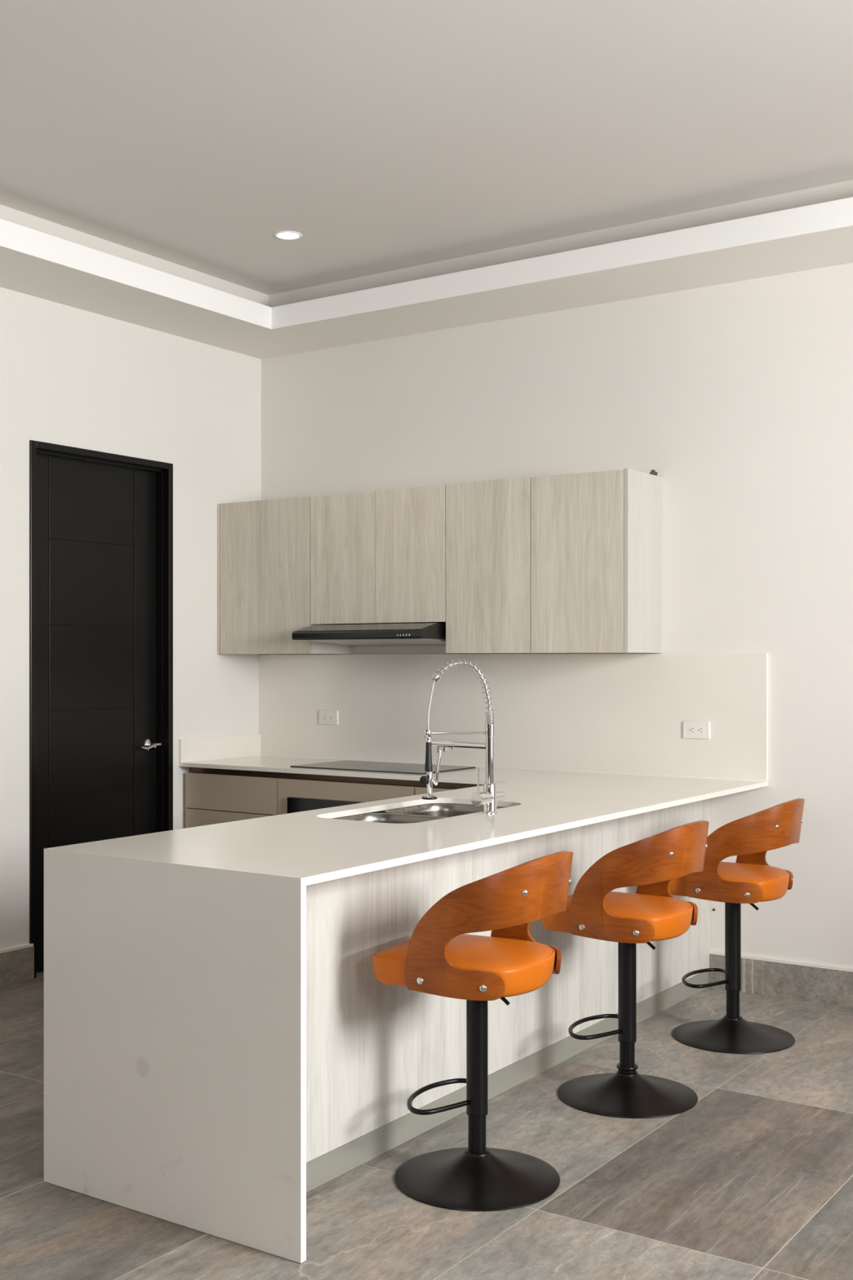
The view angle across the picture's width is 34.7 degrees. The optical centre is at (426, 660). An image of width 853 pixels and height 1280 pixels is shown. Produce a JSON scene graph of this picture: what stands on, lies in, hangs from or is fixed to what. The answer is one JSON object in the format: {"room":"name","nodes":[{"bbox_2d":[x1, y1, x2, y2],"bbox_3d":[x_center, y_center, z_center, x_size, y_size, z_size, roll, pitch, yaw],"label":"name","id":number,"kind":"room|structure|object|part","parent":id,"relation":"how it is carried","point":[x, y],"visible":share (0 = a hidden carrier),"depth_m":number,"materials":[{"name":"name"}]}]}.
{"room":"kitchen","nodes":[
{"label":"kitchen","id":0,"kind":"room"},
{"bbox_2d":[0,287,261,949],"bbox_3d":[-3.157,-0.292,4.142,0.200,3.400,8.200,0,0,34],"label":"wall","id":1,"kind":"structure","parent":0,"point":[70,376],"depth_m":6.54,"materials":[{"name":"paint"}]},
{"bbox_2d":[0,943,33,953],"bbox_3d":[-3.555,1.257,3.361,0.015,0.012,6.460,0,0,34],"label":"trim","id":2,"kind":"structure","parent":1,"relation":"attached to","point":[27,945],"depth_m":5.95,"materials":[{"name":"paint"}]},
{"bbox_2d":[0,946,34,986],"bbox_3d":[-3.554,1.335,3.363,0.014,0.145,6.464,0,0,34],"label":"baseboard","id":3,"kind":"structure","parent":1,"relation":"attached to","point":[17,966],"depth_m":5.96,"materials":[{"name":"tile"}]},
{"bbox_2d":[29,440,173,977],"bbox_3d":[-1.576,0.216,6.441,0.180,2.383,0.881,0,0,34],"label":"door","id":4,"kind":"structure","parent":1,"relation":"in","point":[101,523],"depth_m":6.43,"materials":[{"name":"black paint"}]},
{"bbox_3d":[-1.350,0.416,6.709,0.046,0.066,0.066,0,0,34],"label":"handle","id":5,"kind":"part","parent":4,"relation":"part of","materials":[{"name":"silver metal"}]},
{"bbox_3d":[-1.349,0.418,6.671,0.019,0.032,0.121,0,0,34],"label":"lever","id":6,"kind":"part","parent":4,"relation":"part of","materials":[{"name":"silver metal"}]},
{"bbox_2d":[0,196,852,328],"bbox_3d":[-0.811,-1.670,2.433,4.924,0.105,7.335,0,0,34],"label":"crown molding","id":7,"kind":"structure","parent":1,"relation":"attached to","point":[836,214],"depth_m":5.76,"materials":[{"name":"white paint"}]},
{"bbox_2d":[0,225,852,359],"bbox_3d":[-0.811,-1.622,2.433,5.600,0.012,8.000,0,0,34],"label":"soffit","id":8,"kind":"structure","parent":1,"relation":"attached to","point":[20,272],"depth_m":6.02,"materials":[{"name":"paint"}]},
{"bbox_2d":[0,0,852,294],"bbox_3d":[-0.811,-1.916,2.433,6.000,0.160,8.400,0,0,34],"label":"ceiling","id":9,"kind":"structure","parent":0,"point":[387,135],"depth_m":4.62,"materials":[{"name":"paint"}]},
{"bbox_2d":[274,231,302,239],"bbox_3d":[-0.597,-1.834,5.885,0.122,0.004,0.122,0,0,34],"label":"recessed light","id":10,"kind":"object","parent":9,"relation":"in","point":[285,235],"visible":1,"depth_m":5.88,"materials":[{"name":"white paint"}]},
{"bbox_2d":[0,180,852,307],"bbox_3d":[-0.811,-1.737,2.433,5.124,0.217,7.535,0,0,34],"label":"trim","id":11,"kind":"structure","parent":9,"relation":"attached to","point":[842,190],"depth_m":5.92,"materials":[{"name":"paint"}]},
{"bbox_2d":[0,971,852,1279],"bbox_3d":[-0.894,1.468,2.490,6.200,0.120,8.400,0,0,34],"label":"floor","id":12,"kind":"structure","parent":0,"point":[753,1180],"depth_m":3.60,"materials":[{"name":"tile"}]},
{"bbox_2d":[185,767,282,828],"bbox_3d":[-0.791,0.968,6.886,0.597,0.879,0.597,0,0,34],"label":"base cabinet","id":13,"kind":"object","parent":12,"relation":"on","point":[213,796],"visible":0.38,"depth_m":6.65,"materials":[{"name":"white laminate"}]},
{"bbox_3d":[-0.953,0.884,6.647,0.594,0.292,0.019,0,0,34],"label":"drawer","id":14,"kind":"part","parent":13,"relation":"part of","materials":[{"name":"beige laminate"}]},
{"bbox_3d":[-0.953,0.646,6.647,0.594,0.174,0.019,0,0,34],"label":"drawer","id":15,"kind":"part","parent":13,"relation":"part of","materials":[{"name":"beige laminate"}]},
{"bbox_2d":[277,772,419,814],"bbox_3d":[-0.214,0.968,6.496,0.788,0.879,0.597,0,0,34],"label":"base cabinet","id":16,"kind":"object","parent":12,"relation":"on","point":[362,789],"visible":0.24,"depth_m":6.27,"materials":[{"name":"white laminate"}]},
{"bbox_2d":[287,796,387,813],"bbox_3d":[-0.377,0.940,6.256,0.634,0.594,0.058,0,0,34],"label":"oven","id":17,"kind":"object","parent":16,"relation":"in","point":[294,804],"visible":0.16,"depth_m":6.33,"materials":[{"name":"black glass"}]},
{"bbox_2d":[290,796,360,802],"bbox_3d":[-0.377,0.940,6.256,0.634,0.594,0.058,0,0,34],"label":"control panel","id":18,"kind":"object","parent":17,"relation":"in","point":[293,799],"depth_m":6.32,"materials":[{"name":"black glass"}]},
{"bbox_2d":[414,781,483,795],"bbox_3d":[0.321,0.968,6.134,0.496,0.879,0.597,0,0,34],"label":"base cabinet","id":19,"kind":"object","parent":12,"relation":"on","point":[442,786],"visible":0.11,"depth_m":5.97,"materials":[{"name":"white laminate"}]},
{"bbox_3d":[0.156,0.942,5.896,0.488,0.765,0.019,0,0,34],"label":"cabinet door","id":20,"kind":"part","parent":19,"relation":"part of","materials":[{"name":"beige laminate"}]},
{"bbox_2d":[372,850,573,1211],"bbox_3d":[0.143,0.955,3.706,0.501,0.905,0.450,0,0,28],"label":"bar stool","id":21,"kind":"object","parent":12,"relation":"on","point":[439,958],"visible":1,"depth_m":3.58,"materials":[{"name":"orange wood"}]},
{"bbox_2d":[372,933,555,997],"bbox_3d":[0.117,0.822,3.720,0.443,0.112,0.362,0,0,28],"label":"seat cushion","id":22,"kind":"object","parent":21,"relation":"on","point":[495,965],"depth_m":3.57,"materials":[{"name":"orange leather"}]},
{"bbox_3d":[0.138,1.369,3.709,0.450,0.077,0.450,0,0,28],"label":"plate","id":23,"kind":"part","parent":21,"relation":"part of","materials":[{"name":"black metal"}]},
{"bbox_3d":[0.180,0.904,3.684,0.100,0.044,0.010,0,0,31],"label":"height lever","id":24,"kind":"part","parent":21,"relation":"part of","materials":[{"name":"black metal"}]},
{"bbox_2d":[306,798,710,1192],"bbox_3d":[0.118,0.968,4.781,0.595,0.879,3.068,0,0,34],"label":"base cabinet","id":25,"kind":"object","parent":12,"relation":"on","point":[371,1044],"visible":0.47,"depth_m":4.07,"materials":[{"name":"white laminate"}]},
{"bbox_2d":[43,755,768,1263],"bbox_3d":[-0.590,0.957,5.249,2.808,0.898,3.089,0,0,34],"label":"countertop","id":26,"kind":"structure","parent":25,"relation":"on","point":[175,961],"depth_m":3.49,"materials":[{"name":"white stone"}]},
{"bbox_3d":[-0.658,0.967,3.442,0.895,0.879,0.020,0,0,34],"label":"waterfall panel","id":27,"kind":"part","parent":26,"relation":"part of","materials":[{"name":"white stone"}]},
{"bbox_2d":[178,733,260,762],"bbox_3d":[-1.061,0.450,7.045,0.014,0.116,0.602,0,0,34],"label":"side splash","id":28,"kind":"object","parent":26,"relation":"on","point":[193,749],"visible":1,"depth_m":7.02,"materials":[{"name":"white stone"}]},
{"bbox_2d":[289,760,475,774],"bbox_3d":[-0.209,0.505,6.485,0.765,0.006,0.455,0,0,34],"label":"cooktop","id":29,"kind":"object","parent":26,"relation":"in","point":[348,765],"visible":0.93,"depth_m":6.44,"materials":[{"name":"black glass"}]},
{"bbox_2d":[332,803,505,823],"bbox_3d":[-0.012,0.623,4.652,0.420,0.189,0.790,0,0,34],"label":"undermount sink","id":30,"kind":"object","parent":26,"relation":"in","point":[429,811],"visible":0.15,"depth_m":4.90,"materials":[{"name":"silver metal"}]},
{"bbox_3d":[-0.123,0.623,4.488,0.420,0.189,0.394,0,0,34],"label":"bowl","id":31,"kind":"part","parent":30,"relation":"part of","materials":[{"name":"silver metal"}]},
{"bbox_3d":[0.099,0.623,4.816,0.420,0.189,0.394,0,0,34],"label":"bowl","id":32,"kind":"part","parent":30,"relation":"part of","materials":[{"name":"silver metal"}]},
{"bbox_2d":[419,658,505,813],"bbox_3d":[0.086,0.251,4.564,0.286,0.514,0.245,0,0,34],"label":"spring faucet","id":33,"kind":"object","parent":26,"relation":"on","point":[487,798],"visible":1,"depth_m":4.52,"materials":[{"name":"silver metal"}]},
{"bbox_3d":[-0.007,0.395,4.489,0.029,0.029,0.013,0,0,40],"label":"spray knob","id":34,"kind":"part","parent":33,"relation":"part of","materials":[{"name":"black plastic"}]},
{"bbox_3d":[0.113,0.296,4.636,0.250,0.044,0.023,0,0,44],"label":"spout","id":35,"kind":"part","parent":33,"relation":"part of","materials":[{"name":"silver metal"}]},
{"bbox_3d":[0.113,0.240,4.524,0.200,0.012,0.012,0,0,-10],"label":"docking arm","id":36,"kind":"part","parent":33,"relation":"part of","materials":[{"name":"silver metal"}]},
{"bbox_3d":[0.170,0.394,4.490,0.009,0.087,0.009,0,0,0],"label":"lever","id":37,"kind":"part","parent":33,"relation":"part of","materials":[{"name":"silver metal"}]},
{"bbox_3d":[0.210,0.456,4.539,0.045,0.045,0.146,0,0,39],"label":"valve knob","id":38,"kind":"part","parent":33,"relation":"part of","materials":[{"name":"silver metal"}]},
{"bbox_2d":[482,782,497,813],"bbox_3d":[0.212,0.459,4.541,0.053,0.099,0.053,0,0,34],"label":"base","id":39,"kind":"object","parent":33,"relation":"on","point":[489,788],"depth_m":4.52,"materials":[{"name":"silver metal"}]},
{"bbox_2d":[541,820,709,1118],"bbox_3d":[0.655,0.955,4.413,0.501,0.905,0.450,0,0,31],"label":"bar stool","id":40,"kind":"object","parent":12,"relation":"on","point":[593,911],"visible":0.98,"depth_m":4.28,"materials":[{"name":"orange wood"}]},
{"bbox_2d":[541,891,693,941],"bbox_3d":[0.630,0.822,4.428,0.443,0.112,0.362,0,0,31],"label":"seat cushion","id":41,"kind":"object","parent":40,"relation":"on","point":[641,916],"depth_m":4.27,"materials":[{"name":"orange leather"}]},
{"bbox_3d":[0.650,1.369,4.416,0.450,0.077,0.450,0,0,31],"label":"plate","id":42,"kind":"part","parent":40,"relation":"part of","materials":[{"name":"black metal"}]},
{"bbox_3d":[0.691,0.904,4.389,0.100,0.044,0.010,0,0,34],"label":"height lever","id":43,"kind":"part","parent":40,"relation":"part of","materials":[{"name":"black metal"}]},
{"bbox_2d":[669,798,804,1053],"bbox_3d":[1.152,0.955,5.100,0.501,0.905,0.450,0,0,29],"label":"bar stool","id":44,"kind":"object","parent":12,"relation":"on","point":[750,880],"visible":0.88,"depth_m":4.96,"materials":[{"name":"orange leather"}]},
{"bbox_2d":[669,861,789,902],"bbox_3d":[1.127,0.822,5.114,0.443,0.112,0.362,0,0,29],"label":"seat cushion","id":45,"kind":"object","parent":44,"relation":"on","point":[739,881],"depth_m":4.95,"materials":[{"name":"orange leather"}]},
{"bbox_3d":[1.147,1.369,5.103,0.450,0.077,0.450,0,0,29],"label":"plate","id":46,"kind":"part","parent":44,"relation":"part of","materials":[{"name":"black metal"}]},
{"bbox_3d":[1.189,0.904,5.077,0.100,0.044,0.010,0,0,32],"label":"height lever","id":47,"kind":"part","parent":44,"relation":"part of","materials":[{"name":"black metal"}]},
{"bbox_2d":[261,262,852,968],"bbox_3d":[1.570,-0.292,5.773,5.800,3.400,0.200,0,0,34],"label":"wall","id":48,"kind":"structure","parent":0,"point":[738,395],"depth_m":5.88,"materials":[{"name":"paint"}]},
{"bbox_2d":[217,496,351,653],"bbox_3d":[-0.731,-0.421,7.000,0.611,0.773,0.343,0,0,34],"label":"upper cabinet","id":49,"kind":"object","parent":48,"relation":"attached to","point":[264,546],"visible":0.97,"depth_m":6.85,"materials":[{"name":"white laminate"}]},
{"bbox_3d":[-0.814,-0.421,6.861,0.589,0.773,0.018,0,0,34],"label":"cabinet door","id":50,"kind":"part","parent":49,"relation":"part of","materials":[{"name":"grey wood"}]},
{"bbox_2d":[292,622,445,645],"bbox_3d":[-0.192,-0.124,6.533,0.750,0.096,0.514,0,0,34],"label":"range hood","id":51,"kind":"object","parent":48,"relation":"attached to","point":[419,633],"visible":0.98,"depth_m":6.35,"materials":[{"name":"black metal"}]},
{"bbox_3d":[-0.056,-0.087,6.733,0.742,0.022,0.027,0,0,34],"label":"rail","id":52,"kind":"part","parent":51,"relation":"part of","materials":[{"name":"grey metal"}]},
{"bbox_2d":[310,484,445,625],"bbox_3d":[-0.147,-0.492,6.606,0.794,0.628,0.343,0,0,34],"label":"upper cabinet","id":53,"kind":"object","parent":48,"relation":"attached to","point":[377,557],"visible":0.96,"depth_m":6.45,"materials":[{"name":"white laminate"}]},
{"bbox_3d":[-0.403,-0.490,6.582,0.395,0.625,0.018,0,0,34],"label":"door","id":54,"kind":"part","parent":53,"relation":"part of","materials":[{"name":"grey wood"}]},
{"bbox_3d":[-0.073,-0.491,6.359,0.393,0.627,0.018,0,0,34],"label":"door","id":55,"kind":"part","parent":53,"relation":"part of","materials":[{"name":"grey wood"}]},
{"bbox_2d":[445,476,530,653],"bbox_3d":[0.367,-0.421,6.257,0.444,0.773,0.343,0,0,34],"label":"upper cabinet","id":56,"kind":"object","parent":48,"relation":"attached to","point":[488,522],"visible":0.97,"depth_m":6.11,"materials":[{"name":"white laminate"}]},
{"bbox_2d":[258,653,768,781],"bbox_3d":[0.269,0.238,6.519,2.808,0.539,0.022,0,0,34],"label":"backsplash","id":57,"kind":"structure","parent":48,"relation":"attached to","point":[609,713],"depth_m":6.34,"materials":[{"name":"white paint"}]},
{"bbox_2d":[319,710,338,724],"bbox_3d":[-0.505,0.293,7.027,0.125,0.075,0.010,0,0,34],"label":"wall socket","id":58,"kind":"object","parent":57,"relation":"attached to","point":[326,717],"visible":1,"depth_m":7.02,"materials":[{"name":"white plastic"}]},
{"bbox_2d":[683,720,710,738],"bbox_3d":[1.167,0.300,5.895,0.125,0.075,0.010,0,0,34],"label":"wall socket","id":59,"kind":"object","parent":57,"relation":"attached to","point":[691,729],"visible":1,"depth_m":5.89,"materials":[{"name":"white plastic"}]},
{"bbox_2d":[530,468,662,653],"bbox_3d":[0.747,-0.434,6.000,0.470,0.801,0.343,0,0,34],"label":"upper cabinet","id":60,"kind":"object","parent":48,"relation":"attached to","point":[596,537],"visible":1,"depth_m":5.86,"materials":[{"name":"white laminate"}]},
{"bbox_3d":[0.934,-0.421,5.874,0.019,0.774,0.343,0,0,34],"label":"panel","id":61,"kind":"part","parent":60,"relation":"part of","materials":[{"name":"white wood"}]},
{"bbox_2d":[709,950,852,1008],"bbox_3d":[2.484,1.335,5.026,3.049,0.145,0.011,0,0,34],"label":"baseboard","id":62,"kind":"structure","parent":48,"relation":"attached to","point":[791,981],"depth_m":5.67,"materials":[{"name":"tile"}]}
]}

